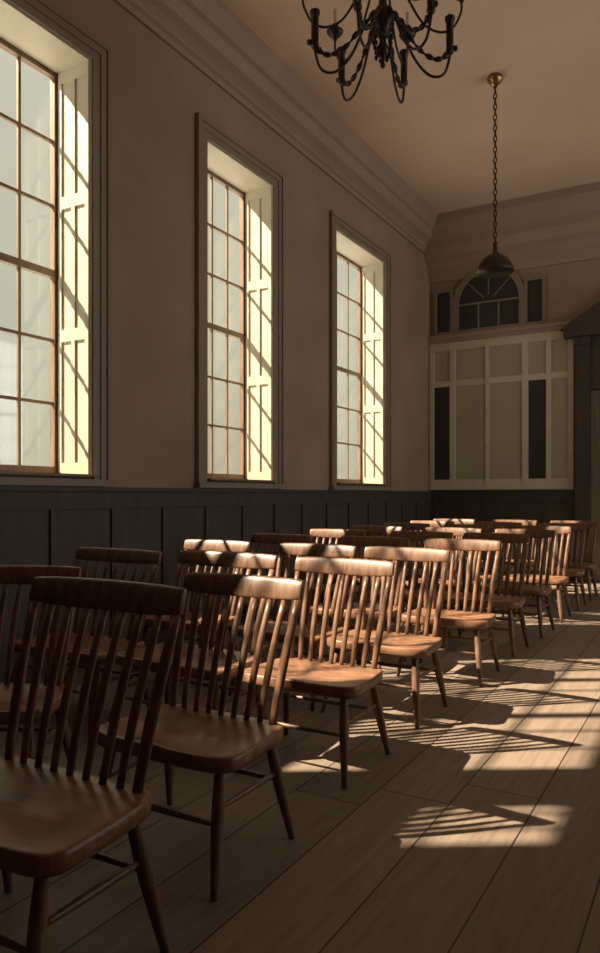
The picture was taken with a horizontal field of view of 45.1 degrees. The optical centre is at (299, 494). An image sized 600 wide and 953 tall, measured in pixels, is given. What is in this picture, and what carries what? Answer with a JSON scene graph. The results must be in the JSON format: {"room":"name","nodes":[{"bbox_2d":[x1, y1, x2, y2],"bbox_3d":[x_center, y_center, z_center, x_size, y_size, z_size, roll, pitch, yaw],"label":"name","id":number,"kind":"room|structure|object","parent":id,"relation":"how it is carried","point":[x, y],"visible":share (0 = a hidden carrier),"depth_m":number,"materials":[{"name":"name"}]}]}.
{"room":"meeting hall","nodes":[
{"label":"meeting hall","id":0,"kind":"room"},
{"bbox_2d":[0,0,429,490],"bbox_3d":[-1.764,-1.670,6.171,0.450,6.050,16.200,0,0,30],"label":"wall","id":1,"kind":"structure","parent":0,"point":[157,94],"depth_m":6.82,"materials":[{"name":"beige paint"}]},
{"bbox_2d":[0,0,115,486],"bbox_3d":[-2.622,-1.885,4.610,0.515,3.630,3.480,0,0,30],"label":"window","id":2,"kind":"structure","parent":1,"relation":"in","point":[79,273],"depth_m":5.90,"materials":[{"name":"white wood"}]},
{"bbox_2d":[0,486,432,682],"bbox_3d":[-1.541,0.645,6.041,0.064,1.420,15.300,0,0,30],"label":"wainscoting","id":3,"kind":"structure","parent":1,"relation":"attached to","point":[40,525],"depth_m":6.46,"materials":[{"name":"black wood"}]},
{"bbox_2d":[194,112,287,488],"bbox_3d":[-0.771,-1.885,7.786,0.505,3.630,1.630,0,0,30],"label":"window","id":4,"kind":"structure","parent":1,"relation":"in","point":[261,334],"depth_m":8.24,"materials":[{"name":"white wood"}]},
{"bbox_2d":[113,0,436,253],"bbox_3d":[-1.436,-4.430,5.980,0.310,0.570,15.300,0,0,30],"label":"trim","id":5,"kind":"structure","parent":1,"relation":"attached to","point":[207,34],"depth_m":8.02,"materials":[{"name":"paint"}]},
{"bbox_2d":[328,210,393,489],"bbox_3d":[0.718,-1.885,10.350,0.505,3.630,2.000,0,0,30],"label":"window","id":6,"kind":"structure","parent":1,"relation":"in","point":[373,374],"depth_m":10.98,"materials":[{"name":"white wood"}]},
{"bbox_2d":[0,580,599,952],"bbox_3d":[2.062,1.415,3.948,9.300,0.120,16.200,0,0,30],"label":"floor","id":7,"kind":"structure","parent":0,"point":[478,830],"depth_m":2.90,"materials":[{"name":"brown wood"}]},
{"bbox_2d":[0,565,80,769],"bbox_3d":[-1.407,0.856,3.315,0.668,1.005,0.664,0,0,2],"label":"spindle chair","id":8,"kind":"object","parent":7,"relation":"on","point":[20,575],"visible":0.44,"depth_m":3.49,"materials":[{"name":"brown wood"}]},
{"bbox_2d":[10,547,161,736],"bbox_3d":[-1.344,0.856,4.510,0.802,1.005,0.664,0,0,29],"label":"spindle chair","id":9,"kind":"object","parent":7,"relation":"on","point":[118,555],"visible":0.41,"depth_m":4.61,"materials":[{"name":"brown wood"}]},
{"bbox_2d":[0,576,186,952],"bbox_3d":[-0.792,0.822,2.143,0.735,1.075,0.664,0,0,29],"label":"spindle chair","id":10,"kind":"object","parent":7,"relation":"on","point":[54,818],"visible":1,"depth_m":2.20,"materials":[{"name":"brown wood"}]},
{"bbox_2d":[130,539,250,678],"bbox_3d":[-0.806,0.856,5.436,0.695,1.005,0.664,0,0,31],"label":"spindle chair","id":11,"kind":"object","parent":7,"relation":"on","point":[191,544],"visible":0.38,"depth_m":5.55,"materials":[{"name":"brown wood"}]},
{"bbox_2d":[108,550,277,721],"bbox_3d":[-0.599,0.851,4.124,0.802,1.015,0.664,0,0,31],"label":"spindle chair","id":12,"kind":"object","parent":7,"relation":"on","point":[225,559],"visible":0.51,"depth_m":4.23,"materials":[{"name":"brown wood"}]},
{"bbox_2d":[97,572,304,900],"bbox_3d":[-0.397,0.851,2.850,0.668,1.015,0.664,0,0,30],"label":"spindle chair","id":13,"kind":"object","parent":7,"relation":"on","point":[220,743],"visible":0.86,"depth_m":2.90,"materials":[{"name":"brown wood"}]},
{"bbox_2d":[214,533,311,658],"bbox_3d":[-0.322,0.856,6.311,0.695,1.005,0.664,0,0,30],"label":"spindle chair","id":14,"kind":"object","parent":7,"relation":"on","point":[267,538],"visible":0.36,"depth_m":6.51,"materials":[{"name":"brown wood"}]},
{"bbox_2d":[228,543,355,710],"bbox_3d":[-0.033,0.856,4.987,0.695,1.005,0.664,0,0,31],"label":"spindle chair","id":15,"kind":"object","parent":7,"relation":"on","point":[299,549],"visible":0.44,"depth_m":5.10,"materials":[{"name":"brown wood"}]},
{"bbox_2d":[242,557,394,787],"bbox_3d":[0.096,0.856,3.778,0.668,1.005,0.664,0,0,30],"label":"spindle chair","id":16,"kind":"object","parent":7,"relation":"on","point":[341,680],"visible":0.93,"depth_m":3.84,"materials":[{"name":"brown wood"}]},
{"bbox_2d":[284,529,365,619],"bbox_3d":[0.245,0.856,7.254,0.695,1.005,0.664,0,0,29],"label":"spindle chair","id":17,"kind":"object","parent":7,"relation":"on","point":[329,533],"visible":0.25,"depth_m":7.44,"materials":[{"name":"brown wood"}]},
{"bbox_2d":[305,536,408,668],"bbox_3d":[0.482,0.856,5.901,0.695,1.005,0.664,0,0,30],"label":"spindle chair","id":18,"kind":"object","parent":7,"relation":"on","point":[359,541],"visible":0.33,"depth_m":6.03,"materials":[{"name":"brown wood"}]},
{"bbox_2d":[330,525,401,603],"bbox_3d":[0.729,0.856,8.071,0.695,1.005,0.664,0,0,31],"label":"spindle chair","id":19,"kind":"object","parent":7,"relation":"on","point":[376,530],"visible":0.24,"depth_m":8.28,"materials":[{"name":"brown wood"}]},
{"bbox_2d":[321,546,450,728],"bbox_3d":[0.570,0.856,4.625,0.668,1.005,0.664,0,0,30],"label":"spindle chair","id":20,"kind":"object","parent":7,"relation":"on","point":[414,646],"visible":0.73,"depth_m":4.69,"materials":[{"name":"brown wood"}]},
{"bbox_2d":[370,523,429,609],"bbox_3d":[1.195,0.856,8.899,0.695,1.005,0.664,0,0,30],"label":"spindle chair","id":21,"kind":"object","parent":7,"relation":"on","point":[405,526],"visible":0.2,"depth_m":9.07,"materials":[{"name":"brown wood"}]},
{"bbox_2d":[366,531,452,635],"bbox_3d":[1.038,0.856,6.793,0.695,1.005,0.664,0,0,29],"label":"spindle chair","id":22,"kind":"object","parent":7,"relation":"on","point":[420,536],"visible":0.23,"depth_m":6.95,"materials":[{"name":"brown wood"}]},
{"bbox_2d":[399,520,453,593],"bbox_3d":[1.670,0.856,9.722,0.695,1.005,0.664,0,0,31],"label":"spindle chair","id":23,"kind":"object","parent":7,"relation":"on","point":[432,523],"visible":0.09,"depth_m":9.93,"materials":[{"name":"brown wood"}]},
{"bbox_2d":[402,527,481,631],"bbox_3d":[1.511,0.856,7.617,0.695,1.005,0.664,0,0,31],"label":"spindle chair","id":24,"kind":"object","parent":7,"relation":"on","point":[459,532],"visible":0.23,"depth_m":7.74,"materials":[{"name":"brown wood"}]},
{"bbox_2d":[417,519,474,588],"bbox_3d":[2.146,0.856,10.544,0.695,1.005,0.664,0,0,31],"label":"spindle chair","id":25,"kind":"object","parent":7,"relation":"on","point":[456,521],"visible":0.2,"depth_m":10.71,"materials":[{"name":"brown wood"}]},
{"bbox_2d":[396,538,500,686],"bbox_3d":[1.160,0.856,5.543,0.668,1.005,0.664,0,0,29],"label":"spindle chair","id":26,"kind":"object","parent":7,"relation":"on","point":[456,618],"visible":0.78,"depth_m":5.62,"materials":[{"name":"brown wood"}]},
{"bbox_2d":[435,524,503,609],"bbox_3d":[1.980,0.856,8.443,0.695,1.005,0.664,0,0,31],"label":"spindle chair","id":27,"kind":"object","parent":7,"relation":"on","point":[485,528],"visible":0.17,"depth_m":8.60,"materials":[{"name":"brown wood"}]},
{"bbox_2d":[440,533,529,657],"bbox_3d":[1.671,0.856,6.460,0.668,1.005,0.664,0,0,30],"label":"spindle chair","id":28,"kind":"object","parent":7,"relation":"on","point":[505,601],"visible":0.64,"depth_m":6.52,"materials":[{"name":"brown wood"}]},
{"bbox_2d":[466,522,521,582],"bbox_3d":[2.445,0.856,9.271,0.695,1.005,0.664,0,0,31],"label":"spindle chair","id":29,"kind":"object","parent":7,"relation":"on","point":[507,525],"visible":0.24,"depth_m":9.40,"materials":[{"name":"brown wood"}]},
{"bbox_2d":[479,520,536,592],"bbox_3d":[2.922,0.856,10.093,0.695,1.005,0.664,0,0,29],"label":"spindle chair","id":30,"kind":"object","parent":7,"relation":"on","point":[524,522],"visible":0.19,"depth_m":10.21,"materials":[{"name":"brown wood"}]},
{"bbox_2d":[479,529,554,638],"bbox_3d":[2.178,0.856,7.252,0.668,1.005,0.664,0,0,31],"label":"spindle chair","id":31,"kind":"object","parent":7,"relation":"on","point":[532,589],"visible":0.59,"depth_m":7.30,"materials":[{"name":"brown wood"}]},
{"bbox_2d":[501,525,570,622],"bbox_3d":[2.660,0.856,8.083,0.668,1.005,0.664,0,0,30],"label":"spindle chair","id":32,"kind":"object","parent":7,"relation":"on","point":[557,580],"visible":0.62,"depth_m":8.13,"materials":[{"name":"brown wood"}]},
{"bbox_2d":[523,523,586,610],"bbox_3d":[3.149,0.856,8.886,0.668,1.005,0.664,0,0,30],"label":"spindle chair","id":33,"kind":"object","parent":7,"relation":"on","point":[574,572],"visible":0.55,"depth_m":8.93,"materials":[{"name":"brown wood"}]},
{"bbox_2d":[540,521,597,600],"bbox_3d":[3.616,0.856,9.690,0.668,1.005,0.664,0,0,30],"label":"spindle chair","id":34,"kind":"object","parent":7,"relation":"on","point":[587,566],"visible":0.48,"depth_m":9.72,"materials":[{"name":"brown wood"}]},
{"bbox_2d":[222,0,599,213],"bbox_3d":[2.062,-4.795,3.948,9.300,0.200,16.200,0,0,30],"label":"ceiling","id":35,"kind":"structure","parent":0,"point":[438,141],"depth_m":8.35,"materials":[{"name":"beige paint"}]},
{"bbox_2d":[302,0,463,103],"bbox_3d":[0.574,-3.799,5.010,1.242,1.793,1.093,0,0,-4],"label":"chandelier","id":36,"kind":"object","parent":35,"relation":"hanging from","point":[382,18],"visible":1,"depth_m":5.00,"materials":[{"name":"brown metal"}]},
{"bbox_2d":[333,8,336,22],"bbox_3d":[0.265,-3.614,5.471,0.028,0.128,0.028,0,0,-4],"label":"candle","id":37,"kind":"object","parent":36,"relation":"on","point":[334,10],"depth_m":5.46,"materials":[{"name":"wax"}]},
{"bbox_2d":[406,12,408,24],"bbox_3d":[0.818,-3.614,5.508,0.028,0.128,0.028,0,0,-4],"label":"candle","id":38,"kind":"object","parent":36,"relation":"on","point":[407,13],"depth_m":5.50,"materials":[{"name":"wax"}]},
{"bbox_2d":[476,72,513,277],"bbox_3d":[2.188,-3.595,8.108,0.410,2.200,0.410,0,0,30],"label":"pendant lamp","id":39,"kind":"object","parent":35,"relation":"hanging from","point":[495,264],"visible":1,"depth_m":8.07,"materials":[{"name":"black metal"}]},
{"bbox_2d":[430,258,599,555],"bbox_3d":[6.018,-1.670,10.758,8.400,6.050,0.450,0,0,30],"label":"wall","id":40,"kind":"structure","parent":0,"point":[572,288],"depth_m":11.53,"materials":[{"name":"beige paint"}]},
{"bbox_2d":[434,289,452,335],"bbox_3d":[2.485,-3.155,12.520,0.340,0.780,0.049,0,0,30],"label":"window","id":41,"kind":"structure","parent":40,"relation":"in","point":[443,299],"depth_m":12.54,"materials":[{"name":"paint"}]},
{"bbox_2d":[452,269,524,333],"bbox_3d":[3.157,-3.285,12.124,1.220,1.140,0.059,0,0,30],"label":"window","id":42,"kind":"structure","parent":40,"relation":"in","point":[479,303],"depth_m":12.14,"materials":[{"name":"paint"}]},
{"bbox_2d":[434,379,545,479],"bbox_3d":[3.155,-1.065,12.122,1.880,1.600,0.008,0,0,30],"label":"trim","id":43,"kind":"structure","parent":40,"relation":"attached to","point":[536,388],"depth_m":11.78,"materials":[{"name":"black wood"}]},
{"bbox_2d":[427,320,571,344],"bbox_3d":[5.872,-2.685,10.507,8.400,0.120,0.129,0,0,30],"label":"trim","id":44,"kind":"structure","parent":40,"relation":"attached to","point":[555,326],"depth_m":11.96,"materials":[{"name":"paint"}]},
{"bbox_2d":[429,330,573,489],"bbox_3d":[3.298,-1.357,12.028,2.380,2.535,0.025,0,0,30],"label":"trim","id":45,"kind":"structure","parent":40,"relation":"attached to","point":[525,339],"depth_m":11.89,"materials":[{"name":"beige paint"}]},
{"bbox_2d":[432,490,573,580],"bbox_3d":[3.323,0.635,12.022,2.330,1.440,0.069,0,0,30],"label":"trim","id":46,"kind":"structure","parent":40,"relation":"attached to","point":[543,506],"depth_m":11.97,"materials":[{"name":"black wood"}]},
{"bbox_2d":[424,181,599,283],"bbox_3d":[5.780,-4.214,10.349,8.400,1.037,0.496,0,0,30],"label":"trim","id":47,"kind":"structure","parent":40,"relation":"attached to","point":[561,226],"depth_m":11.59,"materials":[{"name":"paint"}]},
{"bbox_2d":[524,275,545,325],"bbox_3d":[3.816,-3.155,11.747,0.340,0.780,0.049,0,0,30],"label":"window","id":48,"kind":"structure","parent":40,"relation":"in","point":[534,287],"depth_m":11.75,"materials":[{"name":"paint"}]},
{"bbox_2d":[560,301,599,581],"bbox_3d":[4.974,-0.935,10.953,1.960,4.580,0.259,0,0,30],"label":"door","id":49,"kind":"structure","parent":40,"relation":"in","point":[584,330],"depth_m":11.25,"materials":[{"name":"brown wood"}]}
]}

